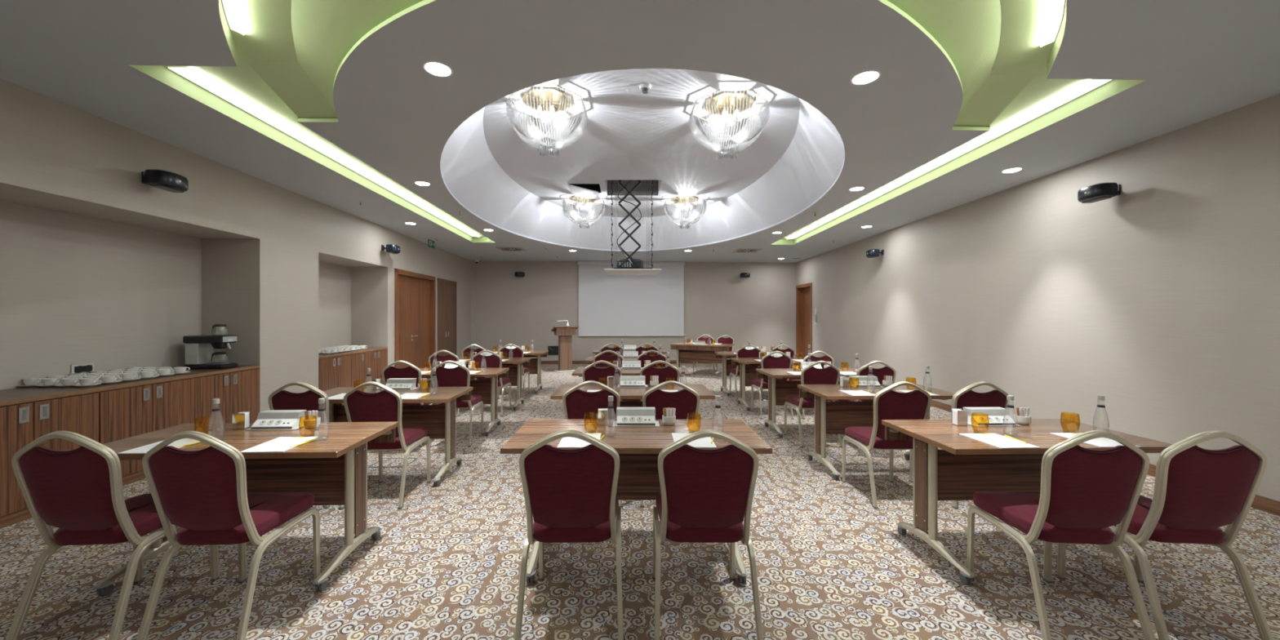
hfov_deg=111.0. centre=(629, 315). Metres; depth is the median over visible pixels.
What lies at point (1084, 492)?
banquet chair
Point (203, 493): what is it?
banquet chair
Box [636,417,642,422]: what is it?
socket
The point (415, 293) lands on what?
door
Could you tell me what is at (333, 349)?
coffee cup
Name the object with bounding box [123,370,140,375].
coffee cup
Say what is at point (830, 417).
conference table
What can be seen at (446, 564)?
floor
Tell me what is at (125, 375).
coffee cup
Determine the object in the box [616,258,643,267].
projector
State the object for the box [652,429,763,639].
banquet chair
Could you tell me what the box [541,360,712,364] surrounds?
baseboard
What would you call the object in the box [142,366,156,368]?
bowl
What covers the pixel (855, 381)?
box
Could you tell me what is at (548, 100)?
chandelier
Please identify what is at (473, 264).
trim
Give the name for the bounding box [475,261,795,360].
wall
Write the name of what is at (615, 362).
holder
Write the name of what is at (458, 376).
banquet chair
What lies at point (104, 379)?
coffee cup
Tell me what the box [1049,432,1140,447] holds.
notepad
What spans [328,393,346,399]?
notepad
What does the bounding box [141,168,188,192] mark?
wall speaker
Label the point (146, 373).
coffee cup
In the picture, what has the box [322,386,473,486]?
conference table
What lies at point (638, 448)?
conference table
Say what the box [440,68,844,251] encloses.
ceiling
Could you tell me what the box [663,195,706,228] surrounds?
chandelier
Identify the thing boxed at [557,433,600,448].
notepad
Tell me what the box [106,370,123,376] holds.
coffee cup
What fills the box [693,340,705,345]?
box
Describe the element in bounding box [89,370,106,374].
coffee cup
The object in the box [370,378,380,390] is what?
holder
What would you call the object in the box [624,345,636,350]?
box
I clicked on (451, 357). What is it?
banquet chair
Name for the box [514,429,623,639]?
banquet chair
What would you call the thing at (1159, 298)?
wall
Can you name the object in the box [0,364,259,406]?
countertop
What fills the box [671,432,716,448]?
notepad
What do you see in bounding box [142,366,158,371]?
coffee cup
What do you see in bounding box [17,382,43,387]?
saucer
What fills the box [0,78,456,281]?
wall
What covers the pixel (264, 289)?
wall
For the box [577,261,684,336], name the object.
projection screen
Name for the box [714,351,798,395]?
conference table
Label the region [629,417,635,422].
socket
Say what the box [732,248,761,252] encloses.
ceiling vent
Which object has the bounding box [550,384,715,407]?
conference table
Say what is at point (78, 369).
outlet
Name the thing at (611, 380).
holder
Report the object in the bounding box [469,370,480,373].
notepad
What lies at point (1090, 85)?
light
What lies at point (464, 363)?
box
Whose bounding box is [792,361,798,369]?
holder
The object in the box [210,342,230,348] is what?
basket
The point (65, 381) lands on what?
coffee cup
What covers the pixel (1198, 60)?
ceiling
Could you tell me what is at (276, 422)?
socket
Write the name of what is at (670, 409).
stick
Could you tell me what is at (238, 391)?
base cabinet
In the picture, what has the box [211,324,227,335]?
coffee pot
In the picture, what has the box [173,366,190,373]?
coffee cup
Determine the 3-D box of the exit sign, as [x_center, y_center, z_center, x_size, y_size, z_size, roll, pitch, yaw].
[-4.130,-1.490,9.145,0.028,0.170,0.270,0,0,0]
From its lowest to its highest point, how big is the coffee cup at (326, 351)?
0.058 m
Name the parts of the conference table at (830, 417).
panel, modesty panel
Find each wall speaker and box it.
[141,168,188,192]
[381,244,399,253]
[514,271,524,277]
[740,272,750,278]
[866,248,884,257]
[1077,182,1119,203]
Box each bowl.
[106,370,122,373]
[127,366,141,368]
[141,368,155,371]
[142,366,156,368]
[158,366,172,368]
[303,417,320,428]
[417,382,427,389]
[468,364,475,368]
[649,380,658,386]
[662,415,675,425]
[882,380,892,386]
[1013,413,1031,425]
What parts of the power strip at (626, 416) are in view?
lid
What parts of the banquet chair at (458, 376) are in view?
backrest, frame, seat, leg, leg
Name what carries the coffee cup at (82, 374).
on the saucer
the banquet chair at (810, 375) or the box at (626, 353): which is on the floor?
the banquet chair at (810, 375)
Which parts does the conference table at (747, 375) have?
panel, modesty panel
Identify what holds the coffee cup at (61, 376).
on the saucer
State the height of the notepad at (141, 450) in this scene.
0.004 m
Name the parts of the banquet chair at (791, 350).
frame, backrest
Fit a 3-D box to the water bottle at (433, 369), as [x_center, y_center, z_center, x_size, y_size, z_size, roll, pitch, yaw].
[-1.703,0.571,3.826,0.064,0.226,0.066,0,0,19]
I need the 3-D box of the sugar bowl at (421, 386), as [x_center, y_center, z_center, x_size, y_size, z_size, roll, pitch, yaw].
[-1.922,0.657,4.084,0.086,0.054,0.086,0,0,0]
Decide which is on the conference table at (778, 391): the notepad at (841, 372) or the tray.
the notepad at (841, 372)
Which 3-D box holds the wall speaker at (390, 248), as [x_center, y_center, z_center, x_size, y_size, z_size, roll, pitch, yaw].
[-4.240,-1.172,7.799,0.285,0.146,0.276,0,0,-2]
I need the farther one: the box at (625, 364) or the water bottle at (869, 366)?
the box at (625, 364)
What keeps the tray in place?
on the lift
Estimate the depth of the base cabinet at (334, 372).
6.45 m
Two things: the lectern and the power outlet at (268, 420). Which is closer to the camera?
the power outlet at (268, 420)
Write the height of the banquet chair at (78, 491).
0.936 m
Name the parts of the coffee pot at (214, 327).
handle, lid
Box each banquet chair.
[5,431,219,639]
[136,431,320,639]
[267,381,329,508]
[338,381,431,509]
[382,360,435,447]
[428,350,469,416]
[430,360,484,447]
[462,344,485,366]
[469,350,511,416]
[497,343,529,399]
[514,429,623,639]
[562,380,622,506]
[582,360,623,401]
[593,350,623,367]
[600,342,624,356]
[634,342,658,355]
[636,350,666,367]
[639,360,679,401]
[640,380,699,506]
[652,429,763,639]
[693,334,715,373]
[712,334,733,373]
[729,344,763,400]
[751,351,794,419]
[761,344,795,391]
[783,360,842,448]
[789,351,833,419]
[835,360,896,448]
[841,381,931,508]
[908,381,1009,509]
[966,430,1155,639]
[1056,430,1273,639]
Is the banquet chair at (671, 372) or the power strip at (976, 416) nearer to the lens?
the power strip at (976, 416)
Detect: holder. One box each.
[232,411,249,429]
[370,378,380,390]
[435,361,441,366]
[471,351,475,358]
[597,408,608,425]
[607,376,614,386]
[612,360,617,365]
[759,352,764,358]
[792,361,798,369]
[840,376,848,386]
[951,408,967,425]
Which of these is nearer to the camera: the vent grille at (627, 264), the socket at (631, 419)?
the socket at (631, 419)
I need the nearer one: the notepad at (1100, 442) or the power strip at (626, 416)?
the notepad at (1100, 442)
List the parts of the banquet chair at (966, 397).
leg, leg, frame, backrest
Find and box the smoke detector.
[639,83,651,93]
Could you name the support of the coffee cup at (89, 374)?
on the saucer
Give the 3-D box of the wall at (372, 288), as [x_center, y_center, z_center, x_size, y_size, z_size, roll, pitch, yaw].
[-4.771,-0.075,8.085,0.751,3.000,0.240,0,0,-2]
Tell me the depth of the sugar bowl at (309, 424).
2.66 m
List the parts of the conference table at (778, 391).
panel, modesty panel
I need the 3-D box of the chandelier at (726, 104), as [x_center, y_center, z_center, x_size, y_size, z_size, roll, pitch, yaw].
[1.060,-2.004,4.750,0.811,0.566,0.811,0,0,45]
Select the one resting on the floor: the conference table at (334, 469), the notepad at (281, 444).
the conference table at (334, 469)
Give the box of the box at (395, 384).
[381,377,417,390]
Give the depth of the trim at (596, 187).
8.21 m
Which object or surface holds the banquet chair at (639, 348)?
on the floor
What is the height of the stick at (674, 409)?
0.089 m
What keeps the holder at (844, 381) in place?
on the conference table at (830, 417)
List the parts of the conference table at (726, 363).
panel, modesty panel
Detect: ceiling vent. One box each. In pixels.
[496,247,527,251]
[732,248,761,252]
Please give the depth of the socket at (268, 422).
2.66 m
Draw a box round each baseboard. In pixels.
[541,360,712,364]
[848,378,1279,516]
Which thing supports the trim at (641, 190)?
attached to the ceiling at (504, 180)
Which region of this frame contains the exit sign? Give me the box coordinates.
[427,238,434,248]
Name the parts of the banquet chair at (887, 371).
seat, frame, backrest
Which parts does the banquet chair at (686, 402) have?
frame, backrest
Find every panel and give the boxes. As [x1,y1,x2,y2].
[547,346,558,355]
[568,184,599,200]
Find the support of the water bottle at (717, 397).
on the conference table at (638, 448)
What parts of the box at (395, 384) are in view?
lid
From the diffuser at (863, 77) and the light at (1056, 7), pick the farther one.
the diffuser at (863, 77)
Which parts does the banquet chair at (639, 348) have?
backrest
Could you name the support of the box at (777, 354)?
on the conference table at (747, 375)
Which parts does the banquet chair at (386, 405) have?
backrest, frame, leg, seat rail, seat, leg, leg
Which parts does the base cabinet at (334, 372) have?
door, door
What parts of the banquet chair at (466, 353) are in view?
backrest, frame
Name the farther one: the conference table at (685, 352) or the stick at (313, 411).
the conference table at (685, 352)
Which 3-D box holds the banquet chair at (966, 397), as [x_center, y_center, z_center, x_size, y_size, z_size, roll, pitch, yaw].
[2.611,0.957,3.507,0.457,0.936,0.542,0,0,-1]
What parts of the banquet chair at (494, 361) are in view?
backrest, frame, seat, leg, leg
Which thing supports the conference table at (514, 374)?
on the floor
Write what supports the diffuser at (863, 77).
attached to the recessed light at (869, 76)
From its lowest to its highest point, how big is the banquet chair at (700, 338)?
0.936 m
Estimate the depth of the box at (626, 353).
7.20 m
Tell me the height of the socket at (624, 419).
0.024 m
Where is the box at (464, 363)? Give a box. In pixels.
[444,361,466,368]
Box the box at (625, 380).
[617,375,648,386]
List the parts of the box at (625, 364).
lid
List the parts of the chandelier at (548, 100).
bulb, bulb, bulb, rim frame, lamp stem, bulb, glass rod, bulb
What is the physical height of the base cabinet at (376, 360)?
0.818 m
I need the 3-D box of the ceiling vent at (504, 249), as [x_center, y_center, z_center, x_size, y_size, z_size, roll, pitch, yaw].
[-2.810,-1.570,10.450,0.600,0.009,0.600,0,0,0]
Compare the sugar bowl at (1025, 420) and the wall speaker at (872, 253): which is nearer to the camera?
the sugar bowl at (1025, 420)
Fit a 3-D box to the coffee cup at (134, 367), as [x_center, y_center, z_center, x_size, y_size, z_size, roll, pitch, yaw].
[-4.854,0.538,4.311,0.108,0.058,0.094,0,0,33]
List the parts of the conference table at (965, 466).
panel, modesty panel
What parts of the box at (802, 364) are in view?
lid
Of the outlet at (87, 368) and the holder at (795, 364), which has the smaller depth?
the outlet at (87, 368)
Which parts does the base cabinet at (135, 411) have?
door, handle, handle, door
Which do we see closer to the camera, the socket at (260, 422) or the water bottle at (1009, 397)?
the water bottle at (1009, 397)
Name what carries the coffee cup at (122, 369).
on the saucer
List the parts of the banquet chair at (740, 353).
leg, leg, seat, frame, backrest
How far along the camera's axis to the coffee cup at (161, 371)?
4.14 m
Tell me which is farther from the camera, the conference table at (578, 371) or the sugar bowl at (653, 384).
the conference table at (578, 371)
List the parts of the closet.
door, door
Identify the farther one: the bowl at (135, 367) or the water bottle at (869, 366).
the bowl at (135, 367)
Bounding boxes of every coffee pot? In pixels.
[210,351,228,361]
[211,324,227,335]
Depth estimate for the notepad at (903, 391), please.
3.90 m
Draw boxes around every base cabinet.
[0,391,98,528]
[96,377,195,485]
[193,368,259,423]
[318,354,351,405]
[351,352,364,386]
[364,349,387,386]
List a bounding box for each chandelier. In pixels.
[506,84,587,155]
[562,195,605,228]
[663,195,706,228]
[688,88,769,158]
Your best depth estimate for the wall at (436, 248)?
10.17 m
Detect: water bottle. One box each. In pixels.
[210,398,224,436]
[314,398,328,440]
[365,368,370,392]
[431,368,437,394]
[607,395,613,437]
[711,395,724,430]
[868,365,875,391]
[925,365,932,389]
[1006,395,1017,436]
[1095,395,1108,426]
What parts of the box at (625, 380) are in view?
lid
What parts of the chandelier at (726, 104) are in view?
bulb, glass rod, glass rod, lamp stem, rim frame, bulb, bulb, bulb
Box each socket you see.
[71,362,93,373]
[258,420,266,425]
[266,420,274,425]
[274,420,281,425]
[622,417,627,422]
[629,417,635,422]
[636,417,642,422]
[979,417,986,422]
[986,417,993,422]
[993,417,1000,422]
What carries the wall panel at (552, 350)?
attached to the wall at (759, 308)
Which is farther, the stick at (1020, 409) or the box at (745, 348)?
the box at (745, 348)
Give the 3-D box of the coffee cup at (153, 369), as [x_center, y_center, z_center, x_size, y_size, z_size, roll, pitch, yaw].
[-4.548,0.538,4.161,0.108,0.058,0.094,0,0,18]
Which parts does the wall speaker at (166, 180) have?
underside plate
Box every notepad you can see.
[117,438,199,453]
[240,436,318,453]
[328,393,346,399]
[400,392,430,399]
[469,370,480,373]
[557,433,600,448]
[660,389,677,391]
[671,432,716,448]
[786,371,800,374]
[791,359,803,361]
[839,390,875,395]
[840,371,856,374]
[897,390,939,395]
[959,433,1039,448]
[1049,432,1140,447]
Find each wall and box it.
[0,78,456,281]
[0,200,351,390]
[201,178,318,412]
[351,228,394,366]
[435,246,437,354]
[456,255,470,357]
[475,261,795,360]
[795,93,1279,501]
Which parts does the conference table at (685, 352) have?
modesty panel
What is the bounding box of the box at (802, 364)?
[799,361,822,369]
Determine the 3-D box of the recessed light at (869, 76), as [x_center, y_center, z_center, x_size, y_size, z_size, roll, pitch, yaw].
[1.557,-1.571,2.910,0.180,0.006,0.180,0,0,0]
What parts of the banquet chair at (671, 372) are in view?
backrest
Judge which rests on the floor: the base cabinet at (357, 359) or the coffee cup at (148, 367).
the base cabinet at (357, 359)
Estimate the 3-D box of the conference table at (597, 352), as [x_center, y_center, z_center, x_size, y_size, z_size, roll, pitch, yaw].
[0.000,1.055,8.535,1.403,0.740,0.633,0,0,0]
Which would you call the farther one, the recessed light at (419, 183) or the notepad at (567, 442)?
the recessed light at (419, 183)
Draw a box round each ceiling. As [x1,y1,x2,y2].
[0,0,1279,262]
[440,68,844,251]
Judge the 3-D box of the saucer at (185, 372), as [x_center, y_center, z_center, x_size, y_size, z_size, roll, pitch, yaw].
[-4.410,0.566,4.315,0.148,0.018,0.148,0,0,0]
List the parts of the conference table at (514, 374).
modesty panel, panel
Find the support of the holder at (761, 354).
on the conference table at (747, 375)
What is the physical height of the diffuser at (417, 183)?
0.002 m
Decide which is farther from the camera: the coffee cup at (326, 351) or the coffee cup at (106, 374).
the coffee cup at (326, 351)
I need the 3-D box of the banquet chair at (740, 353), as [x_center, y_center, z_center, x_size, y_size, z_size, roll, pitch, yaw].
[2.000,0.957,7.627,0.457,0.936,0.542,0,0,0]
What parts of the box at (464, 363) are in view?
lid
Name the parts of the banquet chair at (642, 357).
backrest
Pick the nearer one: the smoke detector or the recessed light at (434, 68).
the recessed light at (434, 68)
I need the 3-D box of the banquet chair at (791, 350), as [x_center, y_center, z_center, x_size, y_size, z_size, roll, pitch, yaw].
[2.565,0.957,7.627,0.457,0.936,0.542,0,0,0]
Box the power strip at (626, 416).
[613,407,659,426]
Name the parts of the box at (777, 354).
lid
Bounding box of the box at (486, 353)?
[480,351,496,355]
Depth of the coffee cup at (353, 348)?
7.14 m
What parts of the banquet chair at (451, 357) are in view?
backrest, frame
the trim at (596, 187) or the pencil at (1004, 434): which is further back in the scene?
the trim at (596, 187)
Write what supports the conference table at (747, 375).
on the floor
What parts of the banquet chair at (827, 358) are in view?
frame, backrest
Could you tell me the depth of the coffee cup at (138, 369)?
4.16 m
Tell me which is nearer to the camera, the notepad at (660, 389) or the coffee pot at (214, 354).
the notepad at (660, 389)
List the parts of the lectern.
post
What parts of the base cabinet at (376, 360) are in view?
door, door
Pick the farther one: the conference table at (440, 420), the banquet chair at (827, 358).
the banquet chair at (827, 358)
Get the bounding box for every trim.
[129,0,1146,244]
[470,260,475,349]
[568,183,600,192]
[604,179,662,195]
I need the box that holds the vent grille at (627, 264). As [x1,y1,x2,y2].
[619,262,631,266]
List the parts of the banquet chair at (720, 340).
backrest, frame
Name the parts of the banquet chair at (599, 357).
backrest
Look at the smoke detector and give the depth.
4.36 m
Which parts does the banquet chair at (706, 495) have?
leg, leg, seat, frame, backrest, leg, leg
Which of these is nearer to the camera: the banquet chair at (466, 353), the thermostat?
the banquet chair at (466, 353)
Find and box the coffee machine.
[182,335,238,368]
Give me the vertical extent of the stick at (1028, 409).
0.089 m
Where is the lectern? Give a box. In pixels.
[551,325,578,372]
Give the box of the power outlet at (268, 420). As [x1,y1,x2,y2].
[244,409,306,430]
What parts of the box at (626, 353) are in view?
lid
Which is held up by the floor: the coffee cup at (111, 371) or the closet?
the closet
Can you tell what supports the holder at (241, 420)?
on the conference table at (334, 469)
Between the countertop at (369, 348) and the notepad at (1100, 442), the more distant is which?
the countertop at (369, 348)
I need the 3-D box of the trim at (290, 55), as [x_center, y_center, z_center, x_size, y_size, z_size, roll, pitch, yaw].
[0.125,-1.633,5.513,7.030,0.115,8.587,0,0,0]
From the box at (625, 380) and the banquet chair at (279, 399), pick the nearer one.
the banquet chair at (279, 399)
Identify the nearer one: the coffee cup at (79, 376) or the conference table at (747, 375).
the coffee cup at (79, 376)
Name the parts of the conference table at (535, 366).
modesty panel, panel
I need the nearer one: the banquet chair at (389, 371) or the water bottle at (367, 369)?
the water bottle at (367, 369)
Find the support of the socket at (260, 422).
attached to the power outlet at (268, 420)
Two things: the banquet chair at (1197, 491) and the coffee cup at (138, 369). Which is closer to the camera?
the banquet chair at (1197, 491)
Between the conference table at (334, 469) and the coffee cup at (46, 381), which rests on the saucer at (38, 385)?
the coffee cup at (46, 381)
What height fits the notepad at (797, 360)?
0.004 m
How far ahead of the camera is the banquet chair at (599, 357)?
6.19 m
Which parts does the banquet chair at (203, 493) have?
leg, backrest, frame, leg, seat, leg, leg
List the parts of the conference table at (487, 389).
modesty panel, panel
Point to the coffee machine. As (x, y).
(199, 349)
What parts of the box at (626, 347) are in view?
lid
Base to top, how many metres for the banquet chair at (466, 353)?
0.936 m
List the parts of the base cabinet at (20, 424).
door, handle, handle, door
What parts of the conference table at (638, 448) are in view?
modesty panel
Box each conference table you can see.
[93,422,398,595]
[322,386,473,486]
[380,368,509,435]
[458,357,531,409]
[492,350,547,393]
[500,419,772,582]
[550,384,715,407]
[572,367,690,401]
[584,356,676,366]
[592,349,667,355]
[670,342,734,367]
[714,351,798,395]
[730,357,804,410]
[755,368,857,437]
[797,384,955,479]
[881,418,1173,584]
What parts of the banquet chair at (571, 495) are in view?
leg, leg, backrest, frame, seat, leg, leg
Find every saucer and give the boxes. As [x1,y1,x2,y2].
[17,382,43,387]
[35,382,62,387]
[54,382,79,387]
[73,382,102,387]
[97,380,122,384]
[118,377,141,381]
[136,375,159,378]
[155,373,175,377]
[170,371,190,374]
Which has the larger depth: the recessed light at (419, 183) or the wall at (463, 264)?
the wall at (463, 264)
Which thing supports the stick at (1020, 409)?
in the sugar bowl at (1025, 420)
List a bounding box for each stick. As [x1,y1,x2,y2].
[304,410,308,420]
[308,410,311,419]
[311,410,314,419]
[315,410,318,419]
[666,408,668,417]
[669,408,671,417]
[672,408,675,416]
[1019,408,1022,416]
[1023,408,1026,416]
[1026,408,1029,417]
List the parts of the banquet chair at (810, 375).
leg, leg, seat, frame, backrest, leg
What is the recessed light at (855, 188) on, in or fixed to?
in the ceiling at (1198, 60)
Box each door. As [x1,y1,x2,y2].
[394,268,435,380]
[795,282,812,357]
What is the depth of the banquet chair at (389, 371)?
4.77 m
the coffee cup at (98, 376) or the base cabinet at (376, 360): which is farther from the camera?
the base cabinet at (376, 360)
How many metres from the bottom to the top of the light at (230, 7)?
0.018 m
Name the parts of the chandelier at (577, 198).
rim frame, lamp stem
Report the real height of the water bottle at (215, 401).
0.226 m
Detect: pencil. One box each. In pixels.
[175,441,201,447]
[288,438,317,448]
[1004,434,1027,444]
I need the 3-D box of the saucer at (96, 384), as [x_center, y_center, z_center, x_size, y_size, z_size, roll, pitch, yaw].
[-4.380,0.566,3.555,0.148,0.018,0.148,0,0,0]
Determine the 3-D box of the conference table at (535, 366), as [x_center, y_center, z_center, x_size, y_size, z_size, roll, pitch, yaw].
[-2.262,1.055,8.229,1.353,0.740,0.633,0,0,-1]
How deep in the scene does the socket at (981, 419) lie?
2.74 m
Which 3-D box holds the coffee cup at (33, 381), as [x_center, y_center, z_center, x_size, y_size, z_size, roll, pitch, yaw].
[-4.824,0.538,3.559,0.108,0.058,0.094,0,0,-35]
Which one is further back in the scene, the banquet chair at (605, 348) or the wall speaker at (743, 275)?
the wall speaker at (743, 275)
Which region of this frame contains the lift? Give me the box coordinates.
[604,179,661,275]
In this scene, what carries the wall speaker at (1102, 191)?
attached to the wall at (1159, 298)
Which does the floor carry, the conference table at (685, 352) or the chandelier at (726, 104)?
the conference table at (685, 352)
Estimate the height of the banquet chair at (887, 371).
0.936 m
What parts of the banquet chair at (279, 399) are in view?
backrest, frame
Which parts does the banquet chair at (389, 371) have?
backrest, frame, seat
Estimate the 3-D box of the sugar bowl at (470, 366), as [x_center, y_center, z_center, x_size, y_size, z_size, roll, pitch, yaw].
[-2.017,0.657,5.609,0.086,0.054,0.086,0,0,0]
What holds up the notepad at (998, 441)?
on the conference table at (965, 466)
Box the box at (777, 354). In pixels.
[765,351,782,356]
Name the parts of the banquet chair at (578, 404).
backrest, frame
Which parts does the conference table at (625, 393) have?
modesty panel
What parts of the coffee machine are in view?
hot plate, control panel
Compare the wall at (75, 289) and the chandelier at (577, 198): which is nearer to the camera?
the wall at (75, 289)
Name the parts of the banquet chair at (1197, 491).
leg, leg, leg, seat, frame, backrest, leg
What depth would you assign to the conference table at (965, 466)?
2.64 m
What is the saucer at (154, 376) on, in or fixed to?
on the countertop at (17, 395)
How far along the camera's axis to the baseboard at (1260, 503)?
3.22 m
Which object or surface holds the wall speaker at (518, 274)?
attached to the wall at (759, 308)
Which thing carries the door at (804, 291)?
in the wall at (1159, 298)
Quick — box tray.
[613,267,652,268]
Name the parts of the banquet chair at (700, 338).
backrest, frame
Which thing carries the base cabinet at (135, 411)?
on the floor
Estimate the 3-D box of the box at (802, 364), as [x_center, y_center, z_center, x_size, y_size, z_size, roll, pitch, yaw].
[2.285,0.638,5.552,0.290,0.092,0.131,0,0,-1]
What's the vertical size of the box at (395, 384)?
0.092 m
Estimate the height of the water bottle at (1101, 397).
0.226 m
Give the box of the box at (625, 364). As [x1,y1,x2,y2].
[620,360,642,368]
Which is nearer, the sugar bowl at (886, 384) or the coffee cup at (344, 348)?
the sugar bowl at (886, 384)
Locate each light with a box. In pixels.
[168,67,479,236]
[221,0,244,35]
[404,222,416,224]
[413,181,431,186]
[422,61,453,76]
[787,79,1111,239]
[848,186,865,191]
[850,70,880,84]
[1000,167,1022,173]
[1040,0,1065,46]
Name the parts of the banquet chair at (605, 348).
backrest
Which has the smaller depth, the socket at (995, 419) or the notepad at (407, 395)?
the socket at (995, 419)
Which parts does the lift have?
cable chain, scissor arm, scissor arm, scissor arm, scissor arm, scissor arm, scissor arm, scissor arm, scissor arm, ceiling plate, cable chain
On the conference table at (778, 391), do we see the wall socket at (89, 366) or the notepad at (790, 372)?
the notepad at (790, 372)
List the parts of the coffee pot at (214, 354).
handle, lid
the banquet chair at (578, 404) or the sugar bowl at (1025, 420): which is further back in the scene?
the banquet chair at (578, 404)
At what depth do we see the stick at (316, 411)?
2.68 m
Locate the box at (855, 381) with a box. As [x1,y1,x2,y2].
[848,375,882,387]
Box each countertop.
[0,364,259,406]
[318,346,387,359]
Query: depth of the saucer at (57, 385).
3.51 m
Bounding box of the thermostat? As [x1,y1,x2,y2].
[814,315,817,324]
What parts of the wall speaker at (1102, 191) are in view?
underside plate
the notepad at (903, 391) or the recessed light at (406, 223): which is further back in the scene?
the recessed light at (406, 223)
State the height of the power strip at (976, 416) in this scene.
0.092 m
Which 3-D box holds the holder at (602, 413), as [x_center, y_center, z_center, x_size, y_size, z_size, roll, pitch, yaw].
[-0.170,0.637,2.760,0.064,0.095,0.052,0,0,-3]
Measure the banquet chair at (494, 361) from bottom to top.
0.936 m
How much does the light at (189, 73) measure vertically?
0.018 m
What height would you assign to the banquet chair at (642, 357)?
0.936 m
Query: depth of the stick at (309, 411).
2.68 m
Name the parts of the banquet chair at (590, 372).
backrest, frame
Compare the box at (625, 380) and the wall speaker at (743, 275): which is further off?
the wall speaker at (743, 275)
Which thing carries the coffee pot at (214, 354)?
on the coffee machine
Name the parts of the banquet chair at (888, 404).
leg, leg, seat, seat rail, leg, frame, backrest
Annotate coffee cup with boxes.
[22,377,41,385]
[40,377,60,385]
[46,374,65,382]
[59,377,79,385]
[64,374,82,378]
[69,373,86,376]
[78,377,97,385]
[82,374,101,381]
[86,373,103,376]
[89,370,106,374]
[100,374,119,382]
[103,373,121,378]
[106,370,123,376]
[109,368,125,372]
[120,373,137,379]
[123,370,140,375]
[125,368,141,373]
[127,366,142,371]
[139,370,156,377]
[141,368,157,373]
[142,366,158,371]
[157,368,173,374]
[158,366,172,370]
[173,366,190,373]
[324,349,333,353]
[330,348,339,352]
[342,346,351,351]
[349,346,356,350]
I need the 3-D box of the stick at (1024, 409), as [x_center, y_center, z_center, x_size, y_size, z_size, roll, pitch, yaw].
[2.485,0.627,2.770,0.017,0.088,0.007,0,0,-4]
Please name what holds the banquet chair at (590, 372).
on the floor
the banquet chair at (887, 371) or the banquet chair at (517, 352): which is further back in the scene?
the banquet chair at (517, 352)
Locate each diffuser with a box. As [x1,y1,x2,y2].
[416,182,429,185]
[425,62,450,75]
[850,187,863,190]
[853,71,878,83]
[1003,168,1020,172]
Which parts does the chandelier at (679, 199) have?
rim frame, lamp stem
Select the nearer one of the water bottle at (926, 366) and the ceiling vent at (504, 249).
the water bottle at (926, 366)
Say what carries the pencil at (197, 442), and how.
on the notepad at (141, 450)
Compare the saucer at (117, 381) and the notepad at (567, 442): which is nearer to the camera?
the notepad at (567, 442)
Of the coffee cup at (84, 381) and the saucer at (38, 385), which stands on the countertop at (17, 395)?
the saucer at (38, 385)
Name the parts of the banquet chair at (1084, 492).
leg, leg, seat, leg, frame, backrest, leg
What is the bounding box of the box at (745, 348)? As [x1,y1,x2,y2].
[744,346,758,349]
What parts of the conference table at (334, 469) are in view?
panel, modesty panel, panel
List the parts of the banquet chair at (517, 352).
backrest, frame, leg, seat, leg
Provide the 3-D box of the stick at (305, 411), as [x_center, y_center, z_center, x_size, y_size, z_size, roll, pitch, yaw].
[-1.973,0.627,2.684,0.022,0.089,0.006,0,0,-4]
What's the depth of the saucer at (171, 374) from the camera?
4.15 m
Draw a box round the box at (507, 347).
[505,346,519,348]
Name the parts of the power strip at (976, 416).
lid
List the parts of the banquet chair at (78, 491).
leg, backrest, frame, seat, leg, leg, leg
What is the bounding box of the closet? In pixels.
[437,277,456,355]
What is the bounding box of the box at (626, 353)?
[622,351,638,357]
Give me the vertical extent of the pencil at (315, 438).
0.007 m
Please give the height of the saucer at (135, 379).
0.018 m
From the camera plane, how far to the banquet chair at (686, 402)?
3.30 m
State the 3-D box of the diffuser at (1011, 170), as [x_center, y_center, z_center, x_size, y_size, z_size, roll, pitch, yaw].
[4.140,-1.573,4.770,0.146,0.002,0.146,0,0,0]
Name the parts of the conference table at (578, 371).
modesty panel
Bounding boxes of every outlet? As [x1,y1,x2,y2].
[75,365,84,373]
[84,364,93,372]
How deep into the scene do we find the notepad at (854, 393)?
3.85 m
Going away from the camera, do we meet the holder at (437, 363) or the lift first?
the holder at (437, 363)
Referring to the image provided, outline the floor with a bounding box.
[0,363,1279,639]
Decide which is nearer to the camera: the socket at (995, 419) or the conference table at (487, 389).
the socket at (995, 419)
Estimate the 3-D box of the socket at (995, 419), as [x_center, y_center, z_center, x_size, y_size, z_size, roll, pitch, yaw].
[2.292,0.648,2.746,0.037,0.024,0.030,0,0,0]
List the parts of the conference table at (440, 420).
panel, modesty panel, panel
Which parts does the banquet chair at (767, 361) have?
leg, leg, seat, frame, backrest, leg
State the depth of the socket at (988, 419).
2.74 m
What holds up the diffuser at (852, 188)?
attached to the recessed light at (855, 188)
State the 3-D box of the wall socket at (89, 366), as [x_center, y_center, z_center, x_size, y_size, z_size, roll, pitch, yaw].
[-4.872,0.470,3.920,0.015,0.086,0.170,0,0,-2]
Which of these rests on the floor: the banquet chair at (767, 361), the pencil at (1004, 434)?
the banquet chair at (767, 361)
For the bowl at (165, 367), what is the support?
on the coffee cup at (164, 367)
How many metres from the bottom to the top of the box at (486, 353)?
0.092 m
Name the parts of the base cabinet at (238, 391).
door, handle, handle, door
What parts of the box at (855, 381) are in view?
lid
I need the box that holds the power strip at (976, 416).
[962,407,1021,426]
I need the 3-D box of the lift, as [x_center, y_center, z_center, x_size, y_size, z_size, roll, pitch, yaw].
[0.050,-1.897,7.920,0.970,2.264,0.960,0,0,0]

